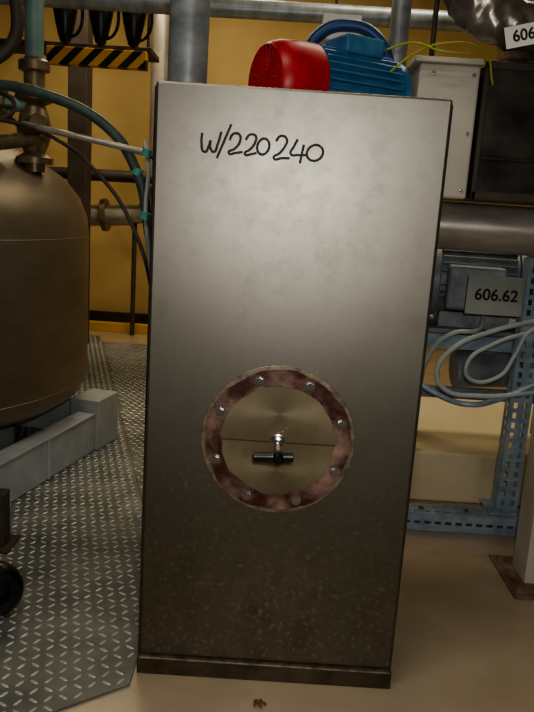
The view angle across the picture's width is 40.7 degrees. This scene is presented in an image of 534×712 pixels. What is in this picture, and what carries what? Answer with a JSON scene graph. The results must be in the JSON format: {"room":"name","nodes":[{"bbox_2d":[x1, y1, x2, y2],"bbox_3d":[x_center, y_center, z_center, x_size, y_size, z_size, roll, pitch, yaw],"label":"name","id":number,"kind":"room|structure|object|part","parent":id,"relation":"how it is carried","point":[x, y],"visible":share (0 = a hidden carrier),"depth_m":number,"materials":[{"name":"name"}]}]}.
{"room":"industrial hall","nodes":[
{"label":"industrial hall","id":0,"kind":"room"},
{"bbox_2d":[0,0,533,319],"bbox_3d":[0.159,-2.457,8.323,9.000,4.400,0.100,4,12,0],"label":"wall","id":1,"kind":"structure","parent":0,"point":[122,97],"depth_m":8.18,"materials":[{"name":"yellow paint"}]},
{"bbox_2d":[89,310,147,323],"bbox_3d":[0.023,-0.352,8.691,9.000,0.120,0.040,4,12,0],"label":"baseboard","id":2,"kind":"structure","parent":1,"relation":"attached to","point":[94,315],"depth_m":8.67,"materials":[{"name":"paint"}]},
{"bbox_2d":[59,331,533,711],"bbox_3d":[-0.067,1.036,2.566,9.000,0.100,12.600,4,12,0],"label":"floor","id":3,"kind":"structure","parent":0,"point":[463,642],"depth_m":2.51,"materials":[{"name":"concrete"}]},
{"bbox_2d":[0,335,141,711],"bbox_3d":[-2.163,0.424,4.571,3.538,0.011,6.480,4,12,0],"label":"plate","id":4,"kind":"object","parent":3,"relation":"on","point":[70,639],"visible":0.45,"depth_m":2.81,"materials":[{"name":"metal"}]},
{"bbox_2d":[0,488,20,553],"bbox_3d":[-1.137,0.683,3.038,0.140,0.239,0.160,4,12,0],"label":"dark steel leg","id":5,"kind":"object","parent":4,"relation":"on","point":[7,540],"visible":1,"depth_m":3.02,"materials":[{"name":"paint"}]},
{"bbox_2d":[0,561,23,615],"bbox_3d":[-0.997,0.796,2.637,0.200,0.200,0.295,-1,13,-20],"label":"wheel","id":6,"kind":"object","parent":4,"relation":"on","point":[11,580],"visible":1,"depth_m":2.53,"materials":[{"name":"black plastic"}]},
{"bbox_2d":[0,0,152,502],"bbox_3d":[-1.679,-0.945,3.427,2.987,3.188,2.953,4,12,0],"label":"tank","id":7,"kind":"object","parent":4,"relation":"on","point":[44,232],"visible":0.82,"depth_m":3.53,"materials":[{"name":"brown metal"}]},
{"bbox_3d":[-1.229,-1.140,3.406,0.024,0.024,0.210,11,-4,6],"label":"hand wheel stem","id":8,"kind":"part","parent":7,"relation":"part of","materials":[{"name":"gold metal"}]},
{"bbox_2d":[0,132,45,149],"bbox_3d":[-1.231,-1.035,3.468,0.316,0.070,0.070,-19,-13,-31],"label":"pipe","id":9,"kind":"object","parent":7,"relation":"attached to","point":[37,141],"depth_m":3.47,"materials":[{"name":"gold metal"}]},
{"bbox_2d":[0,79,152,283],"bbox_3d":[-1.142,-0.189,3.095,1.572,1.902,0.214,6,12,12],"label":"hose","id":10,"kind":"object","parent":7,"relation":"attached to","point":[142,186],"visible":0.66,"depth_m":2.85,"materials":[{"name":"rubber"}]},
{"bbox_2d":[67,9,92,342],"bbox_3d":[-1.767,-2.264,6.805,0.180,4.400,0.200,4,12,0],"label":"steel column","id":11,"kind":"structure","parent":3,"relation":"on","point":[79,78],"depth_m":6.75,"materials":[{"name":"metal"}]},
{"bbox_2d":[48,14,168,334],"bbox_3d":[-2.297,-2.446,7.509,3.901,4.400,0.558,4,12,0],"label":"process pipework","id":12,"kind":"object","parent":3,"relation":"on","point":[104,215],"visible":0.4,"depth_m":7.38,"materials":[{"name":"silver metal"}]},
{"bbox_2d":[89,320,147,333],"bbox_3d":[-1.732,-0.327,8.076,1.700,0.100,0.100,4,12,0],"label":"kerb","id":13,"kind":"object","parent":3,"relation":"on","point":[105,326],"visible":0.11,"depth_m":8.03,"materials":[{"name":"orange paint"}]},
{"bbox_2d":[102,341,146,500],"bbox_3d":[-0.795,0.343,5.382,0.638,0.011,4.580,0,12,-16],"label":"plate","id":14,"kind":"object","parent":3,"relation":"on","point":[126,362],"visible":0.58,"depth_m":5.66,"materials":[{"name":"metal"}]},
{"bbox_2d":[167,0,210,82],"bbox_3d":[-0.322,-1.372,2.987,0.200,4.400,0.200,-6,15,-38],"label":"duct pipe","id":15,"kind":"object","parent":3,"relation":"on","point":[189,20],"visible":0.05,"depth_m":2.94,"materials":[{"name":"grey metal"}]},
{"bbox_2d":[253,699,266,707],"bbox_3d":[-0.022,1.056,2.192,0.041,0.014,0.034,4,12,0],"label":"debris","id":16,"kind":"object","parent":3,"relation":"on","point":[259,702],"visible":1,"depth_m":2.19,"materials":[{"name":"brown"}]},
{"bbox_2d":[137,80,452,688],"bbox_3d":[0.047,0.136,2.247,0.823,1.803,0.574,4,12,0],"label":"tall cabinet","id":17,"kind":"object","parent":3,"relation":"on","point":[294,233],"visible":1,"depth_m":2.10,"materials":[{"name":"metal"}]},
{"bbox_3d":[0.018,0.282,2.001,0.112,0.033,0.026,1,12,1],"label":"handle","id":18,"kind":"part","parent":17,"relation":"part of","materials":[{"name":"black plastic"}]},
{"bbox_2d":[320,13,361,44],"bbox_3d":[0.279,-0.440,3.659,0.180,2.380,0.150,4,12,0],"label":"junction box","id":19,"kind":"object","parent":3,"relation":"on","point":[327,17],"visible":0.1,"depth_m":3.35,"materials":[{"name":"grey metal"}]},
{"bbox_2d":[388,0,411,66],"bbox_3d":[0.655,-1.452,3.673,0.100,4.400,0.100,4,12,0],"label":"conduit pipe","id":20,"kind":"object","parent":3,"relation":"on","point":[400,17],"visible":0.02,"depth_m":3.59,"materials":[{"name":"grey metal"}]},
{"bbox_2d":[406,257,533,535],"bbox_3d":[1.000,0.186,3.457,0.620,1.330,0.222,4,12,0],"label":"stand","id":21,"kind":"object","parent":3,"relation":"on","point":[499,510],"visible":0.86,"depth_m":3.48,"materials":[{"name":"blue metal"}]},
{"bbox_3d":[0.959,0.815,3.477,0.620,0.085,0.003,4,12,0],"label":"foot rail","id":22,"kind":"part","parent":21,"relation":"part of","materials":[{"name":"blue metal"}]},
{"bbox_3d":[0.963,0.760,3.527,0.620,0.003,0.120,4,12,0],"label":"foot rail","id":23,"kind":"part","parent":21,"relation":"part of","materials":[{"name":"blue metal"}]},
{"bbox_3d":[1.169,0.754,3.594,0.170,0.010,0.180,4,12,0],"label":"foot plate","id":24,"kind":"part","parent":21,"relation":"part of","materials":[{"name":"blue metal"}]},
{"bbox_2d":[410,396,532,505],"bbox_3d":[1.604,0.536,4.544,1.930,0.280,1.480,4,12,0],"label":"wall","id":25,"kind":"structure","parent":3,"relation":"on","point":[456,449],"depth_m":3.84,"materials":[{"name":"paint"}]},
{"bbox_2d":[421,314,533,433],"bbox_3d":[1.177,0.154,3.939,0.930,0.660,0.520,4,12,0],"label":"base frame","id":26,"kind":"object","parent":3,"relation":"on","point":[489,363],"visible":0.34,"depth_m":3.77,"materials":[{"name":"blue metal"}]},
{"bbox_3d":[1.169,0.204,3.791,0.840,0.060,0.030,4,12,0],"label":"cross rail","id":27,"kind":"part","parent":26,"relation":"part of","materials":[{"name":"blue metal"}]},
{"bbox_3d":[1.198,-0.159,3.884,0.930,0.025,0.500,4,12,0],"label":"plate","id":28,"kind":"part","parent":26,"relation":"part of","materials":[{"name":"metal"}]},
{"bbox_3d":[1.191,-0.059,3.649,0.930,0.075,0.040,4,12,0],"label":"rail","id":29,"kind":"part","parent":26,"relation":"part of","materials":[{"name":"blue metal"}]},
{"bbox_2d":[430,249,533,331],"bbox_3d":[1.166,-0.373,3.760,0.864,0.440,0.464,5,12,8],"label":"motor","id":30,"kind":"object","parent":26,"relation":"on","point":[453,268],"visible":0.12,"depth_m":3.65,"materials":[{"name":"grey metal"}]},
{"bbox_2d":[464,274,525,316],"bbox_3d":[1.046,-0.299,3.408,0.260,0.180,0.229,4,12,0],"label":"tag","id":31,"kind":"object","parent":30,"relation":"attached to","point":[486,295],"visible":1,"depth_m":3.30,"materials":[{"name":"grey plastic"}]},
{"bbox_3d":[1.594,0.149,4.147,0.060,0.636,0.060,4,12,0],"label":"leg","id":32,"kind":"part","parent":26,"relation":"part of","materials":[{"name":"yellow metal"}]},
{"bbox_2d":[422,315,533,407],"bbox_3d":[1.080,0.268,3.528,1.013,1.112,0.310,4,12,0],"label":"bundle","id":33,"kind":"object","parent":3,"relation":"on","point":[526,390],"visible":0.88,"depth_m":3.36,"materials":[{"name":"grey rubber"}]},
{"bbox_2d":[438,201,533,255],"bbox_3d":[1.195,0.112,3.307,1.408,1.561,0.212,5,12,6],"label":"pipe","id":34,"kind":"object","parent":3,"relation":"on","point":[472,227],"visible":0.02,"depth_m":3.11,"materials":[{"name":"grey metal"}]},
{"bbox_2d":[489,417,533,599],"bbox_3d":[1.300,-1.194,2.635,0.320,4.400,0.360,4,12,0],"label":"steel post","id":35,"kind":"object","parent":3,"relation":"on","point":[517,571],"visible":1,"depth_m":3.03,"materials":[{"name":"metal"}]},
{"bbox_3d":[1.161,0.950,3.083,0.320,0.012,0.360,4,12,0],"label":"plate","id":36,"kind":"part","parent":35,"relation":"part of","materials":[{"name":"brown metal"}]},
{"bbox_3d":[0.216,-0.012,3.075,0.530,1.775,0.530,4,12,0],"label":"stand","id":37,"kind":"object","parent":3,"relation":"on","visible":0},
{"bbox_2d":[248,33,411,96],"bbox_3d":[0.264,-1.071,2.878,0.634,0.380,0.316,-3,14,-29],"label":"motor","id":38,"kind":"object","parent":37,"relation":"on","point":[350,63],"visible":0.52,"depth_m":2.74,"materials":[{"name":"blue metal"}]},
{"bbox_2d":[248,43,282,87],"bbox_3d":[-0.009,-1.047,2.727,0.006,0.256,0.256,-3,14,-29],"label":"grille","id":39,"kind":"object","parent":38,"relation":"attached to","point":[266,70],"depth_m":2.70,"materials":[{"name":"red metal"}]},
{"bbox_3d":[0.218,-3.360,1.647,9.000,0.100,12.600,4,12,0],"label":"ceiling","id":40,"kind":"structure","parent":0,"visible":0},
{"bbox_2d":[53,8,83,43],"bbox_3d":[-1.390,-3.174,5.079,0.242,1.838,0.188,4,12,0],"label":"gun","id":41,"kind":"object","parent":40,"relation":"hanging from","point":[65,19],"visible":0.8,"depth_m":5.19,"materials":[{"name":"black plastic"}]},
{"bbox_2d":[89,10,119,46],"bbox_3d":[-1.131,-3.157,5.079,0.242,1.838,0.188,4,12,0],"label":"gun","id":42,"kind":"object","parent":40,"relation":"hanging from","point":[101,21],"visible":0.81,"depth_m":5.19,"materials":[{"name":"black plastic"}]},
{"bbox_2d":[122,12,152,48],"bbox_3d":[-0.891,-3.141,5.079,0.242,1.838,0.188,4,12,0],"label":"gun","id":43,"kind":"object","parent":40,"relation":"hanging from","point":[134,23],"visible":0.81,"depth_m":5.19,"materials":[{"name":"black plastic"}]},
{"bbox_2d":[147,14,149,47],"bbox_3d":[-0.907,-3.319,5.655,0.024,1.760,0.024,4,12,0],"label":"rod","id":44,"kind":"object","parent":40,"relation":"hanging from","point":[148,21],"visible":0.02,"depth_m":5.79,"materials":[{"name":"paint"}]},
{"bbox_2d":[0,38,158,62],"bbox_3d":[-1.683,-2.486,5.838,1.560,0.040,0.400,4,12,0],"label":"shelf","id":45,"kind":"object","parent":44,"relation":"hanging from","point":[152,57],"visible":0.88,"depth_m":5.64,"materials":[{"name":"metal"}]},
{"bbox_2d":[46,45,147,70],"bbox_3d":[-1.332,-2.339,5.660,0.780,0.130,0.100,4,12,0],"label":"hazard stripe","id":46,"kind":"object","parent":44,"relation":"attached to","point":[55,55],"depth_m":5.61,"materials":[{"name":"paint"}]},
{"bbox_2d":[0,0,461,31],"bbox_3d":[0.194,-3.002,4.480,8.800,1.760,0.120,4,12,0],"label":"pipe","id":47,"kind":"object","parent":40,"relation":"hanging from","point":[267,10],"visible":0.53,"depth_m":4.60,"materials":[{"name":"metal"}]},
{"bbox_2d":[405,0,484,199],"bbox_3d":[0.769,-2.078,2.872,0.267,2.835,0.550,4,12,0],"label":"housing","id":48,"kind":"object","parent":40,"relation":"hanging from","point":[431,76],"visible":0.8,"depth_m":2.85,"materials":[{"name":"metal"}]},
{"bbox_2d":[306,19,393,61],"bbox_3d":[0.299,-0.392,3.490,0.479,2.318,0.056,4,12,0],"label":"hose","id":49,"kind":"object","parent":48,"relation":"attached to","point":[328,28],"visible":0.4,"depth_m":3.24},
{"bbox_3d":[0.713,-1.202,3.055,0.267,0.020,0.550,4,12,0],"label":"lid","id":50,"kind":"part","parent":48,"relation":"part of","materials":[{"name":"beige metal"}]},
{"bbox_3d":[0.707,-0.943,3.114,0.240,0.510,0.500,4,12,0],"label":"panel","id":51,"kind":"part","parent":48,"relation":"part of","materials":[{"name":"metal"}]},
{"bbox_2d":[444,61,533,205],"bbox_3d":[1.395,-2.034,2.855,0.978,2.835,0.545,4,12,0],"label":"housing","id":52,"kind":"object","parent":40,"relation":"hanging from","point":[501,167],"visible":0.82,"depth_m":2.84,"materials":[{"name":"metal"}]},
{"bbox_2d":[387,41,493,84],"bbox_3d":[0.666,-1.122,2.740,0.425,0.140,0.054,3,12,-3],"label":"earth wire","id":53,"kind":"object","parent":52,"relation":"attached to","point":[456,42],"visible":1,"depth_m":2.73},
{"bbox_2d":[443,0,533,62],"bbox_3d":[0.884,-1.695,2.694,0.613,1.116,0.613,4,12,0],"label":"duct","id":54,"kind":"object","parent":52,"relation":"attached to","point":[485,21],"visible":0.75,"depth_m":2.52,"materials":[{"name":"metal"}]},
{"bbox_2d":[504,16,533,48],"bbox_3d":[0.908,-1.112,2.479,0.201,0.125,0.060,4,12,1],"label":"tag","id":55,"kind":"object","parent":54,"relation":"attached to","point":[521,35],"visible":1,"depth_m":2.46,"materials":[{"name":"white plastic"}]}
]}

